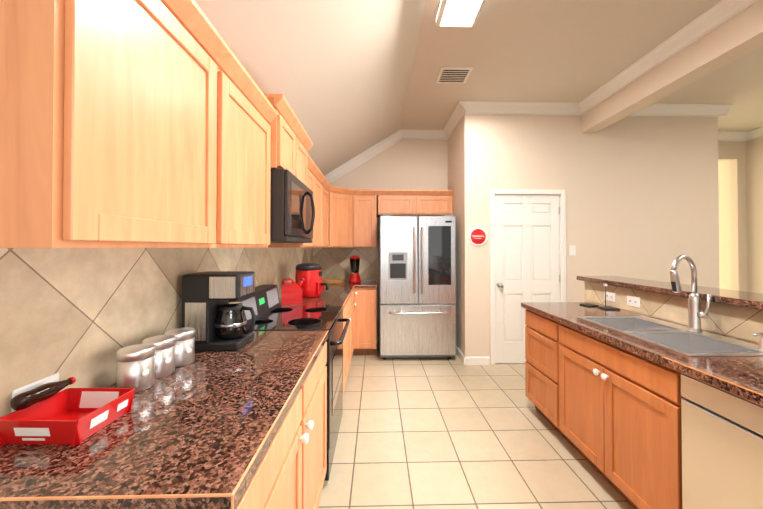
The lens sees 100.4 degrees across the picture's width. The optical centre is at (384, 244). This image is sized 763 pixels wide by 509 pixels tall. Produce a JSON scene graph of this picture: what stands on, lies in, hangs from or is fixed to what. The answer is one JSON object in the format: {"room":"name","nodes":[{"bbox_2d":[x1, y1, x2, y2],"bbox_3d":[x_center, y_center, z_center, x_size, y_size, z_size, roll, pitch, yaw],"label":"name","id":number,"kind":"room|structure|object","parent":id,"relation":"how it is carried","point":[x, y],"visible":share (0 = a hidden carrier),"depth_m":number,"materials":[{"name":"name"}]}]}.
{"room":"kitchen","nodes":[
{"label":"kitchen","id":0,"kind":"room"},
{"bbox_2d":[195,0,425,175],"bbox_3d":[-0.399,-1.321,0.873,1.430,1.008,7.870,0,-1,-1],"label":"ceiling","id":1,"kind":"structure","parent":0,"point":[336,74],"depth_m":2.24,"materials":[{"name":"paint"}]},
{"bbox_2d":[330,139,447,341],"bbox_3d":[-0.072,-0.136,4.746,2.215,3.160,0.120,0,-1,-1],"label":"wall","id":2,"kind":"structure","parent":0,"point":[402,164],"depth_m":4.70,"materials":[{"name":"paint"}]},
{"bbox_2d":[313,247,376,279],"bbox_3d":[-0.582,0.278,4.665,0.937,0.500,0.008,0,-1,-1],"label":"wall tile","id":3,"kind":"structure","parent":2,"relation":"attached to","point":[334,262],"depth_m":4.66,"materials":[{"name":"beige tile"}]},
{"bbox_2d":[360,192,379,246],"bbox_3d":[-0.295,-0.321,4.487,0.403,0.735,0.366,0,-1,-1],"label":"upper cabinet","id":4,"kind":"object","parent":2,"relation":"attached to","point":[369,201],"depth_m":4.36,"materials":[{"name":"brown wood"}]},
{"bbox_2d":[325,129,440,182],"bbox_3d":[-0.060,-1.220,4.653,1.995,0.893,0.088,0,-1,-1],"label":"crown molding","id":5,"kind":"structure","parent":2,"relation":"attached to","point":[401,134],"depth_m":4.65,"materials":[{"name":"white paint"}]},
{"bbox_2d":[376,189,419,215],"bbox_3d":[0.183,-0.574,4.525,0.596,0.341,0.319,0,-1,-1],"label":"upper cabinet","id":6,"kind":"object","parent":2,"relation":"attached to","point":[394,202],"depth_m":4.37,"materials":[{"name":"brown wood"}]},
{"bbox_2d":[420,190,452,215],"bbox_3d":[0.640,-0.573,4.537,0.594,0.341,0.319,0,-1,-1],"label":"upper cabinet","id":7,"kind":"object","parent":2,"relation":"attached to","point":[432,202],"depth_m":4.38,"materials":[{"name":"brown wood"}]},
{"bbox_2d":[448,119,462,352],"bbox_3d":[0.996,-0.140,4.307,0.100,3.160,0.810,0,-1,-1],"label":"wall","id":8,"kind":"structure","parent":0,"point":[455,182],"depth_m":4.10,"materials":[{"name":"paint"}]},
{"bbox_2d":[441,106,462,139],"bbox_3d":[0.905,-1.613,4.235,0.088,0.116,0.780,0,-1,-1],"label":"crown molding","id":9,"kind":"structure","parent":8,"relation":"attached to","point":[453,121],"depth_m":4.31,"materials":[{"name":"white paint"}]},
{"bbox_2d":[456,346,465,364],"bbox_3d":[0.940,1.392,4.233,0.014,0.095,0.924,0,-1,-1],"label":"baseboard","id":10,"kind":"structure","parent":8,"relation":"attached to","point":[458,352],"depth_m":3.94,"materials":[{"name":"white paint"}]},
{"bbox_2d":[318,342,633,508],"bbox_3d":[2.522,1.442,1.483,7.400,0.060,9.000,0,-1,-1],"label":"floor","id":11,"kind":"structure","parent":0,"point":[454,432],"depth_m":2.22,"materials":[{"name":"tile"}]},
{"bbox_2d":[0,332,327,508],"bbox_3d":[-0.639,0.972,1.228,0.644,0.874,1.218,0,-1,-1],"label":"base cabinet","id":12,"kind":"object","parent":11,"relation":"on","point":[244,426],"depth_m":0.84,"materials":[{"name":"brown stone"}]},
{"bbox_2d":[0,388,134,446],"bbox_3d":[-0.840,0.458,0.854,0.209,0.064,0.187,0,-1,-1],"label":"tray","id":13,"kind":"object","parent":12,"relation":"on","point":[73,417],"visible":1,"depth_m":0.84,"materials":[{"name":"red plastic"}]},
{"bbox_2d":[10,377,75,410],"bbox_3d":[-0.930,0.404,0.874,0.044,0.043,0.143,0,-1,-1],"label":"bottle","id":14,"kind":"object","parent":13,"relation":"on","point":[31,397],"visible":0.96,"depth_m":0.84,"materials":[{"name":"black glass"}]},
{"bbox_2d":[116,343,154,392],"bbox_3d":[-0.855,0.424,1.094,0.106,0.138,0.106,0,-1,-1],"label":"canister","id":15,"kind":"object","parent":12,"relation":"on","point":[136,366],"visible":0.85,"depth_m":1.06,"materials":[{"name":"silver metal"}]},
{"bbox_2d":[142,335,175,378],"bbox_3d":[-0.857,0.425,1.209,0.106,0.138,0.106,0,-1,-1],"label":"canister","id":16,"kind":"object","parent":12,"relation":"on","point":[164,355],"visible":0.69,"depth_m":1.18,"materials":[{"name":"silver metal"}]},
{"bbox_2d":[165,327,194,366],"bbox_3d":[-0.850,0.426,1.325,0.106,0.138,0.106,0,-1,-1],"label":"canister","id":17,"kind":"object","parent":12,"relation":"on","point":[185,347],"visible":0.75,"depth_m":1.29,"materials":[{"name":"silver metal"}]},
{"bbox_2d":[182,271,255,350],"bbox_3d":[-0.795,0.320,1.581,0.304,0.355,0.214,0,-1,-1],"label":"coffee maker","id":18,"kind":"object","parent":12,"relation":"on","point":[214,317],"visible":1,"depth_m":1.48,"materials":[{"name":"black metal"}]},
{"bbox_2d":[229,285,349,480],"bbox_3d":[-0.625,0.863,2.224,0.721,1.072,0.759,0,-1,-1],"label":"range","id":19,"kind":"object","parent":11,"relation":"on","point":[271,313],"visible":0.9,"depth_m":2.10,"materials":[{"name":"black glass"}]},
{"bbox_2d":[260,292,351,394],"bbox_3d":[-0.687,0.991,3.122,0.644,0.874,1.032,0,-1,-1],"label":"base cabinet","id":20,"kind":"object","parent":11,"relation":"on","point":[344,299],"depth_m":2.92,"materials":[{"name":"brown wood"}]},
{"bbox_2d":[281,278,304,303],"bbox_3d":[-0.797,0.402,2.777,0.200,0.215,0.124,0,-1,-21],"label":"jar","id":21,"kind":"object","parent":20,"relation":"on","point":[291,292],"visible":1,"depth_m":2.72,"materials":[{"name":"red plastic"}]},
{"bbox_2d":[295,263,328,297],"bbox_3d":[-0.711,0.350,3.134,0.335,0.326,0.256,0,-1,-1],"label":"air fryer","id":22,"kind":"object","parent":20,"relation":"on","point":[313,284],"visible":0.83,"depth_m":3.03,"materials":[{"name":"red plastic"}]},
{"bbox_2d":[324,288,359,354],"bbox_3d":[-0.676,0.997,3.768,0.697,0.874,0.551,0,-1,-1],"label":"base cabinet","id":23,"kind":"object","parent":11,"relation":"on","point":[355,291],"depth_m":4.03,"materials":[{"name":"brown wood"}]},
{"bbox_2d":[322,278,344,283],"bbox_3d":[-0.719,0.500,4.293,0.300,0.050,0.200,0,-1,24],"label":"cutting board","id":24,"kind":"object","parent":23,"relation":"on","point":[332,281],"visible":0.77,"depth_m":4.22,"materials":[{"name":"brown wood"}]},
{"bbox_2d":[360,280,375,354],"bbox_3d":[-0.263,1.003,4.320,0.305,0.874,0.676,0,-1,-1],"label":"base cabinet","id":25,"kind":"object","parent":11,"relation":"on","point":[367,287],"depth_m":4.04,"materials":[{"name":"brown wood"}]},
{"bbox_2d":[349,256,360,282],"bbox_3d":[-0.411,0.341,4.392,0.176,0.369,0.176,0,-1,-1],"label":"blender","id":26,"kind":"object","parent":25,"relation":"on","point":[354,267],"visible":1,"depth_m":4.34,"materials":[{"name":"red plastic"}]},
{"bbox_2d":[380,214,455,358],"bbox_3d":[0.400,0.536,4.237,0.935,1.803,0.828,0,-1,-1],"label":"fridge","id":27,"kind":"object","parent":11,"relation":"on","point":[417,286],"visible":1,"depth_m":3.89,"materials":[{"name":"grey metal"}]},
{"bbox_2d":[521,306,656,453],"bbox_3d":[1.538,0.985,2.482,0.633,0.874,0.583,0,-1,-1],"label":"base cabinet","id":28,"kind":"object","parent":11,"relation":"on","point":[605,401],"depth_m":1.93,"materials":[{"name":"brown wood"}]},
{"bbox_2d":[580,283,619,309],"bbox_3d":[1.726,0.410,2.562,0.180,0.195,0.260,0,-1,-1],"label":"stand","id":29,"kind":"object","parent":28,"relation":"on","point":[605,307],"visible":1,"depth_m":2.53,"materials":[{"name":"black metal"}]},
{"bbox_2d":[575,316,762,355],"bbox_3d":[1.573,0.589,1.808,0.482,0.187,0.802,0,-1,-1],"label":"sink basin","id":30,"kind":"object","parent":28,"relation":"in","point":[680,339],"visible":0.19,"depth_m":1.79,"materials":[{"name":"metal"}]},
{"bbox_2d":[670,254,711,332],"bbox_3d":[1.687,0.276,1.790,0.236,0.438,0.117,0,-1,-1],"label":"faucet","id":31,"kind":"object","parent":30,"relation":"on","point":[696,314],"visible":1,"depth_m":1.79,"materials":[{"name":"silver metal"}]},
{"bbox_2d":[752,333,762,349],"bbox_3d":[1.763,0.453,1.489,0.071,0.078,0.040,0,-1,-1],"label":"soap dispenser","id":32,"kind":"object","parent":30,"relation":"on","point":[760,342],"visible":1,"depth_m":1.49,"materials":[{"name":"silver metal"}]},
{"bbox_2d":[681,373,762,508],"bbox_3d":[1.551,0.972,1.040,0.602,0.870,0.607,0,-1,-1],"label":"dishwasher","id":33,"kind":"object","parent":11,"relation":"on","point":[722,449],"visible":0.77,"depth_m":1.19,"materials":[{"name":"grey paint"}]},
{"bbox_2d":[400,0,762,130],"bbox_3d":[3.261,-1.748,1.533,5.920,0.100,9.000,0,-1,-1],"label":"ceiling","id":34,"kind":"structure","parent":0,"point":[577,51],"depth_m":2.87,"materials":[{"name":"paint"}]},
{"bbox_2d":[436,67,472,82],"bbox_3d":[0.685,-1.675,3.159,0.310,0.013,0.280,0,-1,-1],"label":"ceiling vent","id":35,"kind":"object","parent":34,"relation":"in","point":[453,74],"visible":1,"depth_m":3.13,"materials":[{"name":"white metal"}]},
{"bbox_2d":[433,0,484,26],"bbox_3d":[0.537,-1.653,1.775,0.315,0.084,1.220,0,-1,-1],"label":"ceiling light fixture","id":36,"kind":"object","parent":34,"relation":"attached to","point":[457,13],"visible":0.98,"depth_m":2.21,"materials":[{"name":"white paint"}]},
{"bbox_2d":[462,114,719,356],"bbox_3d":[2.517,-0.144,3.890,3.120,3.160,0.100,0,-1,-1],"label":"wall","id":37,"kind":"structure","parent":0,"point":[642,197],"depth_m":3.85,"materials":[{"name":"paint"}]},
{"bbox_2d":[466,356,489,364],"bbox_3d":[1.112,1.387,3.782,0.273,0.095,0.014,0,-1,-1],"label":"baseboard","id":38,"kind":"structure","parent":37,"relation":"attached to","point":[484,360],"depth_m":3.78,"materials":[{"name":"white paint"}]},
{"bbox_2d":[467,226,488,246],"bbox_3d":[1.113,-0.090,3.788,0.258,0.258,0.031,0,-1,-1],"label":"sign","id":39,"kind":"object","parent":37,"relation":"attached to","point":[478,236],"visible":1,"depth_m":3.78,"materials":[{"name":"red plastic"}]},
{"bbox_2d":[457,101,576,115],"bbox_3d":[1.569,-1.618,3.787,1.393,0.116,0.088,0,-1,-1],"label":"crown molding","id":40,"kind":"structure","parent":37,"relation":"attached to","point":[463,107],"depth_m":3.79,"materials":[{"name":"white paint"}]},
{"bbox_2d":[490,189,565,364],"bbox_3d":[1.716,0.390,3.812,0.916,2.090,0.109,0,-1,-1],"label":"pantry door","id":41,"kind":"structure","parent":37,"relation":"in","point":[524,248],"depth_m":3.83,"materials":[{"name":"white paint"}]},
{"bbox_2d":[570,245,575,254],"bbox_3d":[2.262,0.075,3.825,0.073,0.120,0.011,0,-1,-1],"label":"switch plate","id":42,"kind":"object","parent":37,"relation":"attached to","point":[572,249],"visible":1,"depth_m":3.82,"materials":[{"name":"white plastic"}]},
{"bbox_2d":[629,103,732,116],"bbox_3d":[3.358,-1.617,3.831,1.618,0.116,0.088,0,-1,-1],"label":"crown molding","id":43,"kind":"structure","parent":37,"relation":"attached to","point":[654,109],"depth_m":3.84,"materials":[{"name":"white paint"}]},
{"bbox_2d":[581,0,762,132],"bbox_3d":[2.548,-1.544,0.433,0.170,0.330,6.840,0,-1,-1],"label":"header beam","id":44,"kind":"structure","parent":0,"point":[739,35],"depth_m":2.56,"materials":[{"name":"paint"}]},
{"bbox_2d":[577,0,758,114],"bbox_3d":[2.419,-1.652,0.431,0.088,0.116,6.840,0,-1,-1],"label":"crown molding","id":45,"kind":"structure","parent":44,"relation":"attached to","point":[716,15],"depth_m":2.63,"materials":[{"name":"white paint"}]},
{"bbox_2d":[585,281,762,342],"bbox_3d":[1.990,0.851,-0.040,0.138,1.090,5.970,0,-1,-1],"label":"wall","id":46,"kind":"structure","parent":0,"point":[743,323],"depth_m":2.00,"materials":[{"name":"tile"}]},
{"bbox_2d":[604,291,614,301],"bbox_3d":[1.852,0.430,2.617,0.007,0.075,0.120,0,-1,-1],"label":"outlet","id":47,"kind":"object","parent":46,"relation":"attached to","point":[610,296],"visible":0.98,"depth_m":2.61,"materials":[{"name":"white plastic"}]},
{"bbox_2d":[627,295,639,307],"bbox_3d":[1.858,0.428,2.377,0.007,0.075,0.120,0,-1,-1],"label":"outlet","id":48,"kind":"object","parent":46,"relation":"attached to","point":[633,301],"visible":1,"depth_m":2.37,"materials":[{"name":"white plastic"}]},
{"bbox_2d":[577,276,762,309],"bbox_3d":[2.049,0.285,-0.018,0.360,0.038,6.000,0,-1,-1],"label":"bar","id":49,"kind":"object","parent":46,"relation":"on","point":[740,298],"visible":1,"depth_m":2.01,"materials":[{"name":"brown stone"}]},
{"bbox_2d":[718,141,747,291],"bbox_3d":[4.948,-0.135,4.810,2.385,3.160,0.100,0,-1,-1],"label":"wall","id":50,"kind":"structure","parent":0,"point":[733,153],"depth_m":4.76,"materials":[{"name":"paint"}]},
{"bbox_2d":[718,131,748,140],"bbox_3d":[4.695,-1.608,4.725,1.275,0.116,0.088,0,-1,-1],"label":"crown molding","id":51,"kind":"structure","parent":50,"relation":"attached to","point":[722,135],"depth_m":4.73,"materials":[{"name":"white paint"}]},
{"bbox_2d":[718,137,762,293],"bbox_3d":[5.581,-0.168,1.575,0.120,3.160,9.000,0,-1,-1],"label":"wall","id":52,"kind":"structure","parent":0,"point":[754,162],"depth_m":4.73,"materials":[{"name":"paint"}]},
{"bbox_2d":[741,127,762,140],"bbox_3d":[5.493,-1.646,0.938,0.088,0.116,7.700,0,-1,-1],"label":"crown molding","id":53,"kind":"structure","parent":52,"relation":"attached to","point":[758,132],"depth_m":4.62,"materials":[{"name":"white paint"}]},
{"bbox_3d":[-1.023,0.180,0.842,0.120,2.450,7.870,0,-1,-1],"label":"wall","id":54,"kind":"structure","parent":0,"visible":0},
{"bbox_2d":[0,0,223,247],"bbox_3d":[-0.795,-0.385,0.926,0.318,0.791,0.615,0,-1,-1],"label":"upper cabinet","id":55,"kind":"object","parent":54,"relation":"attached to","point":[146,124],"depth_m":0.74,"materials":[{"name":"brown wood"}]},
{"bbox_2d":[0,248,312,417],"bbox_3d":[-1.004,0.258,2.633,0.008,0.500,4.050,0,-1,-1],"label":"wall tile","id":56,"kind":"structure","parent":54,"relation":"attached to","point":[82,316],"depth_m":1.04,"materials":[{"name":"beige tile"}]},
{"bbox_2d":[12,373,58,411],"bbox_3d":[-0.953,0.410,0.872,0.007,0.070,0.120,0,-1,-1],"label":"electrical outlet","id":57,"kind":"object","parent":56,"relation":"attached to","point":[48,379],"visible":0.33,"depth_m":0.87,"materials":[{"name":"white plastic"}]},
{"bbox_2d":[224,44,275,247],"bbox_3d":[-0.810,-0.378,1.541,0.318,0.791,0.615,0,-1,-1],"label":"upper cabinet","id":58,"kind":"object","parent":54,"relation":"attached to","point":[247,116],"depth_m":1.49,"materials":[{"name":"brown wood"}]},
{"bbox_2d":[264,94,299,179],"bbox_3d":[-0.800,-0.649,2.077,0.364,0.409,0.449,0,-1,-1],"label":"upper cabinet","id":59,"kind":"object","parent":54,"relation":"attached to","point":[285,126],"depth_m":1.96,"materials":[{"name":"brown wood"}]},
{"bbox_2d":[270,168,314,242],"bbox_3d":[-0.751,-0.227,2.231,0.469,0.427,0.757,0,-1,-1],"label":"microwave","id":60,"kind":"object","parent":59,"relation":"attached to","point":[292,212],"visible":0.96,"depth_m":1.92,"materials":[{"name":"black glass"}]},
{"bbox_2d":[276,164,315,247],"bbox_3d":[-0.843,-0.365,2.890,0.318,0.791,0.554,0,-1,-1],"label":"upper cabinet","id":61,"kind":"object","parent":54,"relation":"attached to","point":[278,245],"depth_m":3.03,"materials":[{"name":"brown wood"}]},
{"bbox_2d":[300,128,311,189],"bbox_3d":[-0.808,-0.646,2.391,0.364,0.409,0.448,0,-1,-1],"label":"upper cabinet","id":62,"kind":"object","parent":54,"relation":"attached to","point":[305,144],"depth_m":2.53,"materials":[{"name":"brown wood"}]},
{"bbox_2d":[316,168,323,247],"bbox_3d":[-0.854,-0.360,3.335,0.318,0.791,0.626,0,-1,-1],"label":"upper cabinet","id":63,"kind":"object","parent":54,"relation":"attached to","point":[319,176],"depth_m":3.45,"materials":[{"name":"brown wood"}]},
{"bbox_2d":[324,176,331,246],"bbox_3d":[-0.842,-0.356,3.808,0.366,0.791,0.607,0,-1,-1],"label":"upper cabinet","id":64,"kind":"object","parent":54,"relation":"attached to","point":[327,187],"depth_m":3.99,"materials":[{"name":"brown wood"}]},
{"bbox_2d":[332,186,359,246],"bbox_3d":[-0.703,-0.351,4.325,0.670,0.791,0.671,0,-1,-1],"label":"upper cabinet","id":65,"kind":"object","parent":54,"relation":"attached to","point":[345,201],"depth_m":4.26,"materials":[{"name":"brown wood"}]}
]}

